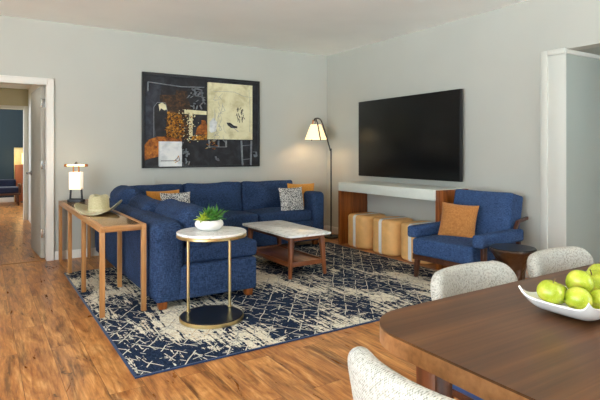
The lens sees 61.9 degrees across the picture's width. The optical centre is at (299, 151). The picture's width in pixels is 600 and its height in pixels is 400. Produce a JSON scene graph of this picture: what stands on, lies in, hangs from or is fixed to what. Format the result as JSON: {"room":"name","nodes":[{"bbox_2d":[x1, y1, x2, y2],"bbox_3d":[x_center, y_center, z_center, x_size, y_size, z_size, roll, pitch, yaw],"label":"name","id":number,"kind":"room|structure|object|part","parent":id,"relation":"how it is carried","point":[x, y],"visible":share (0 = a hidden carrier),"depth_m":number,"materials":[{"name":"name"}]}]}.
{"room":"living room","nodes":[
{"label":"living room","id":0,"kind":"room"},
{"bbox_2d":[0,109,22,197],"bbox_3d":[-7.556,-0.100,12.361,5.700,2.700,0.130,0,0,-32],"label":"wall","id":1,"kind":"structure","parent":0,"point":[11,120],"depth_m":12.48,"materials":[{"name":"teal paint"}]},
{"bbox_2d":[0,197,13,202],"bbox_3d":[-7.517,1.190,12.300,5.500,0.120,0.015,0,0,-32],"label":"baseboard","id":2,"kind":"structure","parent":1,"relation":"attached to","point":[6,199],"depth_m":12.45,"materials":[{"name":"white paint"}]},
{"bbox_2d":[0,88,27,109],"bbox_3d":[-5.467,-0.100,8.979,5.600,2.700,0.120,0,0,-32],"label":"wall","id":3,"kind":"structure","parent":0,"point":[8,96],"depth_m":9.09,"materials":[{"name":"paint"}]},
{"bbox_2d":[0,105,27,219],"bbox_3d":[-5.481,0.205,8.969,1.065,2.090,0.160,0,0,-32],"label":"trim","id":4,"kind":"structure","parent":3,"relation":"attached to","point":[25,111],"depth_m":9.17,"materials":[{"name":"white paint"}]},
{"bbox_2d":[0,84,30,88],"bbox_3d":[-4.660,-1.200,7.169,1.820,0.100,4.040,0,0,-32],"label":"ceiling","id":5,"kind":"structure","parent":0,"point":[13,86],"depth_m":8.79,"materials":[{"name":"paint"}]},
{"bbox_2d":[28,85,44,222],"bbox_3d":[-3.902,0.050,7.579,0.100,2.400,3.920,0,0,-32],"label":"wall","id":6,"kind":"structure","parent":0,"point":[31,89],"depth_m":8.99,"materials":[{"name":"white paint"}]},
{"bbox_2d":[26,86,44,257],"bbox_3d":[-3.231,0.236,6.168,0.179,2.003,0.810,0,0,-35],"label":"door","id":7,"kind":"structure","parent":6,"relation":"in","point":[37,172],"depth_m":5.97,"materials":[{"name":"paint"}]},
{"bbox_2d":[0,15,326,259],"bbox_3d":[-3.142,-0.128,5.669,8.676,2.755,0.120,0,0,-32],"label":"wall","id":8,"kind":"structure","parent":0,"point":[96,72],"depth_m":6.24,"materials":[{"name":"paint"}]},
{"bbox_2d":[0,260,45,264],"bbox_3d":[-3.300,1.247,5.545,0.895,0.006,0.040,0,0,-32],"label":"trim","id":9,"kind":"structure","parent":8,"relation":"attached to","point":[36,260],"depth_m":5.64,"materials":[{"name":"brown wood"}]},
{"bbox_2d":[0,75,53,260],"bbox_3d":[-3.306,0.203,5.554,1.025,2.095,0.158,0,0,-32],"label":"trim","id":10,"kind":"structure","parent":8,"relation":"attached to","point":[48,83],"depth_m":5.75,"materials":[{"name":"white paint"}]},
{"bbox_2d":[55,225,326,259],"bbox_3d":[-3.106,1.200,5.613,8.376,0.100,0.014,0,0,-32],"label":"baseboard","id":11,"kind":"structure","parent":8,"relation":"attached to","point":[76,253],"depth_m":5.90,"materials":[{"name":"white paint"}]},
{"bbox_2d":[142,71,259,167],"bbox_3d":[-1.278,-0.404,6.734,1.663,1.217,0.078,0,0,-32],"label":"painting","id":12,"kind":"object","parent":8,"relation":"attached to","point":[188,121],"visible":1,"depth_m":6.70,"materials":[{"name":"black paint"}]},
{"bbox_2d":[0,0,527,55],"bbox_3d":[-0.632,-1.580,1.719,8.676,0.150,9.480,0,0,-32],"label":"ceiling","id":13,"kind":"structure","parent":0,"point":[316,27],"depth_m":5.52,"materials":[{"name":"paint"}]},
{"bbox_2d":[0,202,528,399],"bbox_3d":[-1.752,1.310,5.788,11.150,0.120,17.550,0,0,-32],"label":"floor","id":14,"kind":"structure","parent":0,"point":[52,347],"depth_m":3.03,"materials":[{"name":"brown wood"}]},
{"bbox_2d":[0,179,21,205],"bbox_3d":[-7.199,0.950,11.539,1.340,0.600,0.520,0,0,-32],"label":"upholstered bench","id":15,"kind":"object","parent":14,"relation":"on","point":[7,186],"visible":1,"depth_m":11.65,"materials":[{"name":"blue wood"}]},
{"bbox_3d":[-7.324,0.750,11.661,1.240,0.200,0.120,0,0,-32],"label":"backrest","id":16,"kind":"part","parent":15,"relation":"part of","materials":[{"name":"blue fabric"}]},
{"bbox_3d":[-7.208,0.890,11.533,1.300,0.160,0.500,0,0,-32],"label":"seat","id":17,"kind":"part","parent":15,"relation":"part of","materials":[{"name":"blue fabric"}]},
{"bbox_3d":[-7.199,0.875,11.539,1.340,0.250,0.520,0,0,-32],"label":"frame","id":18,"kind":"part","parent":15,"relation":"part of","materials":[{"name":"brown wood"}]},
{"bbox_2d":[14,148,22,201],"bbox_3d":[-6.985,0.570,12.599,0.370,1.360,0.040,0,0,-32],"label":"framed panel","id":19,"kind":"object","parent":14,"relation":"on","point":[18,166],"visible":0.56,"depth_m":12.54,"materials":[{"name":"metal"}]},
{"bbox_3d":[-6.985,0.570,12.599,0.370,1.360,0.040,0,0,-32],"label":"frame","id":20,"kind":"part","parent":19,"relation":"part of","materials":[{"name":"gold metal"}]},
{"bbox_3d":[-6.987,0.115,12.603,0.330,0.410,0.030,0,0,-32],"label":"panel","id":21,"kind":"part","parent":19,"relation":"part of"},
{"bbox_3d":[-6.987,0.785,12.603,0.330,0.930,0.030,0,0,-32],"label":"panel","id":22,"kind":"part","parent":19,"relation":"part of","materials":[{"name":"brown wood"}]},
{"bbox_2d":[59,199,145,317],"bbox_3d":[-1.988,0.905,4.833,0.343,0.690,2.400,0,0,-32],"label":"console table","id":23,"kind":"object","parent":14,"relation":"on","point":[112,221],"visible":0.91,"depth_m":4.23,"materials":[{"name":"brown wood"}]},
{"bbox_3d":[-2.751,0.927,5.748,0.036,0.646,0.036,0,0,-32],"label":"leg","id":24,"kind":"part","parent":23,"relation":"part of","materials":[{"name":"brown wood"}]},
{"bbox_3d":[-2.357,0.922,5.128,0.036,0.636,0.036,0,0,-32],"label":"leg","id":25,"kind":"part","parent":23,"relation":"part of","materials":[{"name":"brown wood"}]},
{"bbox_2d":[64,162,87,201],"bbox_3d":[-2.509,0.334,5.609,0.256,0.452,0.100,0,0,0],"label":"table lamp","id":26,"kind":"object","parent":23,"relation":"on","point":[75,178],"visible":1,"depth_m":5.57,"materials":[{"name":"black metal"}]},
{"bbox_3d":[-2.117,0.583,4.750,0.036,0.045,2.400,0,0,-32],"label":"long rail","id":27,"kind":"part","parent":23,"relation":"part of","materials":[{"name":"brown wood"}]},
{"bbox_3d":[-1.918,0.922,4.436,0.036,0.636,0.036,0,0,-32],"label":"leg","id":28,"kind":"part","parent":23,"relation":"part of","materials":[{"name":"brown wood"}]},
{"bbox_3d":[-2.492,0.927,5.913,0.036,0.646,0.036,0,0,-32],"label":"leg","id":29,"kind":"part","parent":23,"relation":"part of","materials":[{"name":"brown wood"}]},
{"bbox_2d":[74,194,121,215],"bbox_3d":[-1.847,0.471,4.596,0.403,0.164,0.490,0,0,-8],"label":"cowboy hat","id":30,"kind":"object","parent":23,"relation":"on","point":[97,204],"visible":1,"depth_m":4.51,"materials":[{"name":"fabric"}]},
{"bbox_3d":[-1.847,0.468,4.596,0.191,0.159,0.220,0,0,-8],"label":"crown","id":31,"kind":"part","parent":30,"relation":"part of","materials":[{"name":"fabric"}]},
{"bbox_3d":[-1.483,0.922,3.753,0.036,0.636,0.036,0,0,-32],"label":"leg","id":32,"kind":"part","parent":23,"relation":"part of","materials":[{"name":"brown wood"}]},
{"bbox_3d":[-1.858,0.583,4.915,0.036,0.045,2.400,0,0,-32],"label":"long rail","id":33,"kind":"part","parent":23,"relation":"part of","materials":[{"name":"brown wood"}]},
{"bbox_3d":[-1.659,0.922,4.601,0.036,0.636,0.036,0,0,-32],"label":"leg","id":34,"kind":"part","parent":23,"relation":"part of","materials":[{"name":"brown wood"}]},
{"bbox_3d":[-1.354,0.583,3.835,0.271,0.045,0.036,0,0,-32],"label":"rail","id":35,"kind":"part","parent":23,"relation":"part of","materials":[{"name":"brown wood"}]},
{"bbox_3d":[-1.224,0.922,3.917,0.036,0.636,0.036,0,0,-32],"label":"leg","id":36,"kind":"part","parent":23,"relation":"part of","materials":[{"name":"brown wood"}]},
{"bbox_2d":[64,242,437,378],"bbox_3d":[-0.265,1.245,4.837,3.320,0.010,2.830,0,0,-32],"label":"area rug","id":37,"kind":"object","parent":14,"relation":"on","point":[357,287],"visible":0.71,"depth_m":4.04,"materials":[{"name":"blue carpet"}]},
{"bbox_2d":[95,180,323,309],"bbox_3d":[-0.619,0.812,5.631,2.765,0.876,2.490,0,0,-32],"label":"sectional sofa","id":38,"kind":"object","parent":37,"relation":"on","point":[250,201],"visible":0.68,"depth_m":4.34,"materials":[{"name":"blue fabric"}]},
{"bbox_2d":[109,185,143,203],"bbox_3d":[-1.911,0.590,5.540,0.322,0.432,0.667,0,0,-32],"label":"cushion","id":39,"kind":"object","parent":38,"relation":"on","point":[126,194],"depth_m":5.31,"materials":[{"name":"blue fabric"}]},
{"bbox_3d":[-1.676,0.863,4.960,0.260,0.635,2.490,0,0,-32],"label":"backrest","id":40,"kind":"part","parent":38,"relation":"part of","materials":[{"name":"blue fabric"}]},
{"bbox_2d":[129,196,162,212],"bbox_3d":[-1.500,0.639,5.004,0.340,0.384,0.714,0,0,-32],"label":"cushion","id":41,"kind":"object","parent":38,"relation":"on","point":[139,203],"depth_m":4.86,"materials":[{"name":"blue fabric"}]},
{"bbox_2d":[128,184,182,196],"bbox_3d":[-1.756,0.598,6.036,0.712,0.417,0.296,0,0,-32],"label":"cushion","id":42,"kind":"object","parent":38,"relation":"on","point":[143,188],"depth_m":5.98,"materials":[{"name":"blue fabric"}]},
{"bbox_2d":[146,189,178,198],"bbox_3d":[-1.606,0.630,5.922,0.421,0.353,0.148,0,0,-40],"label":"throw pillow","id":43,"kind":"object","parent":38,"relation":"on","point":[156,194],"visible":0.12,"depth_m":5.86,"materials":[{"name":"fabric"}]},
{"bbox_2d":[160,192,189,202],"bbox_3d":[-1.437,0.635,5.805,0.363,0.332,0.142,0,0,-27],"label":"throw pillow","id":44,"kind":"object","parent":38,"relation":"on","point":[185,196],"visible":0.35,"depth_m":5.79,"materials":[{"name":"grey fabric"}]},
{"bbox_2d":[155,200,208,246],"bbox_3d":[-1.029,0.626,4.399,0.366,0.392,0.785,0,0,-32],"label":"cushion","id":45,"kind":"object","parent":38,"relation":"on","point":[183,214],"depth_m":4.11,"materials":[{"name":"blue fabric"}]},
{"bbox_2d":[183,182,242,210],"bbox_3d":[-1.125,0.599,6.429,0.783,0.414,0.292,0,0,-32],"label":"cushion","id":46,"kind":"object","parent":38,"relation":"on","point":[228,196],"depth_m":6.34,"materials":[{"name":"blue fabric"}]},
{"bbox_2d":[184,237,256,262],"bbox_3d":[-0.871,0.836,4.541,0.673,0.180,0.833,0,0,-32],"label":"seat cushion","id":47,"kind":"object","parent":38,"relation":"on","point":[244,248],"depth_m":4.18,"materials":[{"name":"blue fabric"}]},
{"bbox_2d":[217,210,257,226],"bbox_3d":[-1.037,0.836,6.230,0.843,0.181,0.663,0,0,-32],"label":"seat cushion","id":48,"kind":"object","parent":38,"relation":"on","point":[235,218],"depth_m":6.07,"materials":[{"name":"blue fabric"}]},
{"bbox_2d":[241,180,291,210],"bbox_3d":[-0.462,0.599,6.855,0.799,0.418,0.300,0,0,-32],"label":"cushion","id":49,"kind":"object","parent":38,"relation":"on","point":[254,194],"depth_m":6.68,"materials":[{"name":"blue fabric"}]},
{"bbox_2d":[245,207,311,221],"bbox_3d":[-0.344,0.835,6.671,0.790,0.183,0.664,0,0,-32],"label":"seat cushion","id":50,"kind":"object","parent":38,"relation":"on","point":[263,213],"depth_m":6.45,"materials":[{"name":"blue fabric"}]},
{"bbox_2d":[278,187,303,210],"bbox_3d":[-0.110,0.632,6.588,0.383,0.333,0.140,0,0,-39],"label":"throw pillow","id":51,"kind":"object","parent":38,"relation":"on","point":[290,198],"visible":0.93,"depth_m":6.53,"materials":[{"name":"grey fabric"}]},
{"bbox_2d":[287,183,313,204],"bbox_3d":[0.015,0.615,6.857,0.380,0.372,0.142,0,0,-8],"label":"throw pillow","id":52,"kind":"object","parent":38,"relation":"on","point":[305,187],"visible":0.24,"depth_m":6.85,"materials":[{"name":"fabric"}]},
{"bbox_3d":[0.031,0.853,7.010,0.190,0.645,0.860,0,0,-32],"label":"arm","id":53,"kind":"part","parent":38,"relation":"part of","materials":[{"name":"blue fabric"}]},
{"bbox_2d":[176,226,246,328],"bbox_3d":[-0.658,0.914,3.734,0.516,0.652,0.516,0,0,-32],"label":"round side table","id":54,"kind":"object","parent":37,"relation":"on","point":[207,316],"visible":0.96,"depth_m":3.68,"materials":[{"name":"gold metal"}]},
{"bbox_3d":[-0.849,0.917,3.803,0.040,0.585,0.040,0,0,-32],"label":"post","id":55,"kind":"part","parent":54,"relation":"part of","materials":[{"name":"gold metal"}]},
{"bbox_2d":[194,204,227,230],"bbox_3d":[-0.673,0.486,3.791,0.290,0.204,0.240,0,0,-32],"label":"potted succulent","id":56,"kind":"object","parent":54,"relation":"on","point":[208,220],"visible":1,"depth_m":3.72,"materials":[{"name":"green plant"}]},
{"bbox_2d":[195,219,223,230],"bbox_3d":[-0.685,0.549,3.777,0.214,0.078,0.214,0,0,-32],"label":"pot","id":57,"kind":"object","parent":56,"relation":"attached to","point":[201,224],"depth_m":3.70,"materials":[{"name":"white ceramic"}]},
{"bbox_3d":[-0.552,0.917,3.932,0.040,0.585,0.040,0,0,-32],"label":"post","id":58,"kind":"part","parent":54,"relation":"part of","materials":[{"name":"gold metal"}]},
{"bbox_2d":[242,220,330,278],"bbox_3d":[-0.168,1.025,5.378,0.520,0.430,1.060,0,0,-32],"label":"coffee table","id":59,"kind":"object","parent":37,"relation":"on","point":[289,257],"visible":0.84,"depth_m":5.17,"materials":[{"name":"white stone"}]},
{"bbox_3d":[-0.562,1.036,5.650,0.069,0.408,0.062,0,0,-32],"label":"leg","id":60,"kind":"part","parent":59,"relation":"part of","materials":[{"name":"brown wood"}]},
{"bbox_3d":[-0.407,1.107,5.754,0.400,0.045,0.020,0,0,-32],"label":"shelf rail","id":61,"kind":"part","parent":59,"relation":"part of","materials":[{"name":"brown wood"}]},
{"bbox_2d":[255,245,320,266],"bbox_3d":[-0.168,1.107,5.378,0.420,0.045,0.880,0,0,-32],"label":"shelf","id":62,"kind":"object","parent":59,"relation":"attached to","point":[278,254],"depth_m":5.27,"materials":[{"name":"brown wood"}]},
{"bbox_3d":[-0.090,1.036,4.906,0.069,0.408,0.062,0,0,-32],"label":"leg","id":63,"kind":"part","parent":59,"relation":"part of","materials":[{"name":"brown wood"}]},
{"bbox_3d":[0.070,1.107,5.003,0.400,0.045,0.020,0,0,-32],"label":"shelf rail","id":64,"kind":"part","parent":59,"relation":"part of","materials":[{"name":"brown wood"}]},
{"bbox_3d":[0.226,1.036,5.107,0.069,0.408,0.062,0,0,-32],"label":"leg","id":65,"kind":"part","parent":59,"relation":"part of","materials":[{"name":"brown wood"}]},
{"bbox_2d":[305,118,337,238],"bbox_3d":[0.329,0.373,7.331,0.511,1.754,0.327,0,0,0],"label":"floor lamp","id":66,"kind":"object","parent":14,"relation":"on","point":[315,132],"visible":0.95,"depth_m":7.31,"materials":[{"name":"white fabric"}]},
{"bbox_3d":[0.233,-0.292,7.330,0.319,0.216,0.319,0,0,0],"label":"lamp shade","id":67,"kind":"part","parent":66,"relation":"part of","materials":[{"name":"white fabric"}]},
{"bbox_2d":[348,212,385,248],"bbox_3d":[0.888,1.034,6.630,0.437,0.434,0.430,0,0,-32],"label":"pouf","id":68,"kind":"object","parent":14,"relation":"on","point":[360,225],"visible":0.8,"depth_m":6.44,"materials":[{"name":"tan leather"},{"name":"white leather"}]},
{"bbox_2d":[373,216,413,255],"bbox_3d":[1.157,1.034,6.208,0.437,0.434,0.430,0,0,-32],"label":"pouf","id":69,"kind":"object","parent":14,"relation":"on","point":[386,229],"visible":0.84,"depth_m":6.01,"materials":[{"name":"tan leather"},{"name":"white leather"}]},
{"bbox_2d":[348,346,454,399],"bbox_3d":[0.409,0.854,1.139,0.537,0.792,0.493,0,0,-32],"label":"dining chair","id":70,"kind":"object","parent":14,"relation":"on","point":[370,379],"visible":1,"depth_m":1.05,"materials":[{"name":"cream speckled boucle fabric"},{"name":"blue vinyl"},{"name":"walnut"}]},
{"bbox_2d":[338,181,467,269],"bbox_3d":[1.180,0.828,6.176,0.505,0.845,1.780,0,0,-32],"label":"media console","id":71,"kind":"object","parent":14,"relation":"on","point":[352,196],"visible":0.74,"depth_m":6.24,"materials":[{"name":"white wood"}]},
{"bbox_3d":[0.731,0.830,6.915,0.470,0.840,0.050,0,0,-32],"label":"panel","id":72,"kind":"part","parent":71,"relation":"part of","materials":[{"name":"red wood"}]},
{"bbox_3d":[1.659,0.830,5.455,0.470,0.840,0.050,0,0,-32],"label":"panel","id":73,"kind":"part","parent":71,"relation":"part of","materials":[{"name":"red wood"}]},
{"bbox_2d":[401,220,433,263],"bbox_3d":[1.425,1.034,5.786,0.437,0.434,0.430,0,0,-32],"label":"pouf","id":74,"kind":"object","parent":14,"relation":"on","point":[406,241],"visible":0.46,"depth_m":5.73,"materials":[{"name":"tan leather"},{"name":"white leather"}]},
{"bbox_2d":[408,189,527,276],"bbox_3d":[1.643,0.820,4.888,0.899,0.856,0.840,0,0,-37],"label":"armchair","id":75,"kind":"object","parent":14,"relation":"on","point":[498,220],"visible":0.72,"depth_m":4.79,"materials":[{"name":"blue fabric"}]},
{"bbox_3d":[1.159,1.123,4.958,0.052,0.235,0.075,0,0,-37],"label":"leg","id":76,"kind":"part","parent":75,"relation":"part of","materials":[{"name":"brown wood"}]},
{"bbox_3d":[1.367,0.785,5.137,0.700,0.115,0.110,0,0,-37],"label":"armrest","id":77,"kind":"part","parent":75,"relation":"part of","materials":[{"name":"blue fabric"}]},
{"bbox_3d":[1.351,1.025,4.665,0.040,0.060,0.740,0,0,-37],"label":"rail","id":78,"kind":"part","parent":75,"relation":"part of","materials":[{"name":"brown wood"}]},
{"bbox_2d":[438,202,478,237],"bbox_3d":[1.557,0.685,4.934,0.383,0.364,0.163,0,0,38],"label":"throw pillow","id":79,"kind":"object","parent":75,"relation":"on","point":[457,220],"visible":0.92,"depth_m":4.88,"materials":[{"name":"fabric"}]},
{"bbox_3d":[1.581,0.916,4.841,0.743,0.190,0.663,0,0,-37],"label":"seat","id":80,"kind":"part","parent":75,"relation":"part of","materials":[{"name":"blue fabric"}]},
{"bbox_3d":[1.872,0.665,5.064,0.322,0.546,0.653,0,0,-37],"label":"backrest","id":81,"kind":"part","parent":75,"relation":"part of","materials":[{"name":"blue fabric"}]},
{"bbox_3d":[1.811,0.785,4.558,0.700,0.115,0.110,0,0,-37],"label":"armrest","id":82,"kind":"part","parent":75,"relation":"part of","materials":[{"name":"blue fabric"}]},
{"bbox_2d":[430,261,517,399],"bbox_3d":[0.792,0.854,1.840,0.493,0.792,0.537,0,0,-32],"label":"dining chair","id":83,"kind":"object","parent":14,"relation":"on","point":[468,277],"visible":0.28,"depth_m":2.00,"materials":[{"name":"cream speckled boucle fabric"},{"name":"blue vinyl"},{"name":"walnut"}]},
{"bbox_3d":[0.812,0.874,1.808,0.420,0.032,0.400,0,0,-32],"label":"seat frame","id":84,"kind":"part","parent":83,"relation":"part of","materials":[{"name":"brown wood"}]},
{"bbox_3d":[0.812,0.815,1.808,0.480,0.113,0.460,0,0,-32],"label":"seat","id":85,"kind":"part","parent":83,"relation":"part of","materials":[{"name":"blue plastic"}]},
{"bbox_3d":[0.698,0.654,1.988,0.493,0.392,0.187,0,0,-32],"label":"backrest","id":86,"kind":"part","parent":83,"relation":"part of","materials":[{"name":"white fabric"}]},
{"bbox_2d":[380,262,599,399],"bbox_3d":[1.406,0.875,1.610,2.212,0.750,1.162,0,0,-32],"label":"dining table","id":87,"kind":"object","parent":14,"relation":"on","point":[491,343],"visible":0.95,"depth_m":1.33,"materials":[{"name":"brown wood"}]},
{"bbox_3d":[0.387,0.901,1.442,0.080,0.698,0.080,0,0,-32],"label":"leg","id":88,"kind":"part","parent":87,"relation":"part of","materials":[{"name":"brown wood"}]},
{"bbox_2d":[518,285,599,320],"bbox_3d":[0.920,0.457,1.582,0.434,0.086,0.218,0,0,-32],"label":"fruit bowl","id":89,"kind":"object","parent":87,"relation":"on","point":[588,313],"visible":0.52,"depth_m":1.46,"materials":[{"name":"white ceramic"}]},
{"bbox_2d":[536,278,564,303],"bbox_3d":[0.762,0.422,1.527,0.078,0.075,0.078,0,0,-10],"label":"apple","id":90,"kind":"object","parent":89,"relation":"in","point":[550,291],"visible":1,"depth_m":1.50,"materials":[{"name":"green food"}]},
{"bbox_2d":[556,283,566,304],"bbox_3d":[0.825,0.453,1.610,0.072,0.070,0.071,0,0,40],"label":"apple","id":91,"kind":"object","parent":89,"relation":"in","point":[563,286],"visible":0.11,"depth_m":1.59,"materials":[{"name":"green food"}]},
{"bbox_2d":[564,287,592,309],"bbox_3d":[0.838,0.443,1.508,0.077,0.073,0.078,0,0,-10],"label":"apple","id":92,"kind":"object","parent":89,"relation":"in","point":[575,297],"visible":0.81,"depth_m":1.48,"materials":[{"name":"green food"}]},
{"bbox_2d":[565,270,593,292],"bbox_3d":[0.881,0.411,1.578,0.079,0.078,0.077,0,0,-6],"label":"apple","id":93,"kind":"object","parent":89,"relation":"in","point":[575,278],"visible":0.72,"depth_m":1.55,"materials":[{"name":"green food"}]},
{"bbox_2d":[585,269,599,290],"bbox_3d":[0.951,0.420,1.623,0.083,0.082,0.084,0,0,-9],"label":"apple","id":94,"kind":"object","parent":89,"relation":"in","point":[594,274],"visible":0.45,"depth_m":1.59,"materials":[{"name":"green food"}]},
{"bbox_2d":[588,264,599,271],"bbox_3d":[1.020,0.415,1.704,0.082,0.080,0.082,0,0,-12],"label":"apple","id":95,"kind":"object","parent":89,"relation":"in","point":[596,267],"visible":0.34,"depth_m":1.70,"materials":[{"name":"green food"}]},
{"bbox_2d":[590,289,599,308],"bbox_3d":[0.923,0.456,1.531,0.071,0.072,0.074,0,0,-8],"label":"apple","id":96,"kind":"object","parent":89,"relation":"in","point":[595,294],"visible":0.61,"depth_m":1.52,"materials":[{"name":"green food"}]},
{"bbox_2d":[489,243,537,280],"bbox_3d":[1.767,1.020,4.155,0.372,0.460,0.372,0,0,-32],"label":"side table","id":97,"kind":"object","parent":14,"relation":"on","point":[515,256],"visible":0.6,"depth_m":4.05,"materials":[{"name":"brown wood"}]},
{"bbox_2d":[527,246,594,277],"bbox_3d":[1.307,0.854,2.167,0.493,0.792,0.537,0,0,-32],"label":"dining chair","id":98,"kind":"object","parent":14,"relation":"on","point":[551,260],"visible":0.23,"depth_m":2.35,"materials":[{"name":"white speckled fabric"}]},
{"bbox_2d":[327,0,599,260],"bbox_3d":[2.958,-0.128,4.017,0.150,2.755,9.210,0,0,-32],"label":"wall","id":99,"kind":"structure","parent":0,"point":[493,56],"depth_m":5.48,"materials":[{"name":"paint"}]},
{"bbox_2d":[359,89,462,181],"bbox_3d":[1.340,-0.185,6.331,0.100,1.036,1.776,0,0,-32],"label":"television","id":100,"kind":"object","parent":99,"relation":"attached to","point":[419,136],"visible":1,"depth_m":6.15,"materials":[{"name":"black metal"}]},
{"bbox_2d":[327,225,528,277],"bbox_3d":[1.378,1.200,6.352,0.014,0.100,3.546,0,0,-32],"label":"baseboard","id":101,"kind":"structure","parent":99,"relation":"attached to","point":[334,229],"depth_m":7.65,"materials":[{"name":"white paint"}]},
{"bbox_2d":[566,53,599,262],"bbox_3d":[3.504,0.098,5.374,2.522,2.305,0.126,0,0,-32],"label":"door","id":102,"kind":"structure","parent":0,"point":[582,73],"depth_m":4.79,"materials":[{"name":"grey paint"}]},
{"bbox_2d":[540,48,599,249],"bbox_3d":[3.421,0.141,5.381,2.454,2.217,0.255,0,0,-32],"label":"trim","id":103,"kind":"structure","parent":102,"relation":"attached to","point":[552,62],"depth_m":4.75,"materials":[{"name":"paint"}]},
{"bbox_2d":[577,47,599,54],"bbox_3d":[4.401,-1.005,4.099,2.374,0.100,3.200,0,0,-32],"label":"ceiling","id":104,"kind":"structure","parent":0,"point":[596,50],"depth_m":4.71,"materials":[{"name":"grey paint"}]}
]}

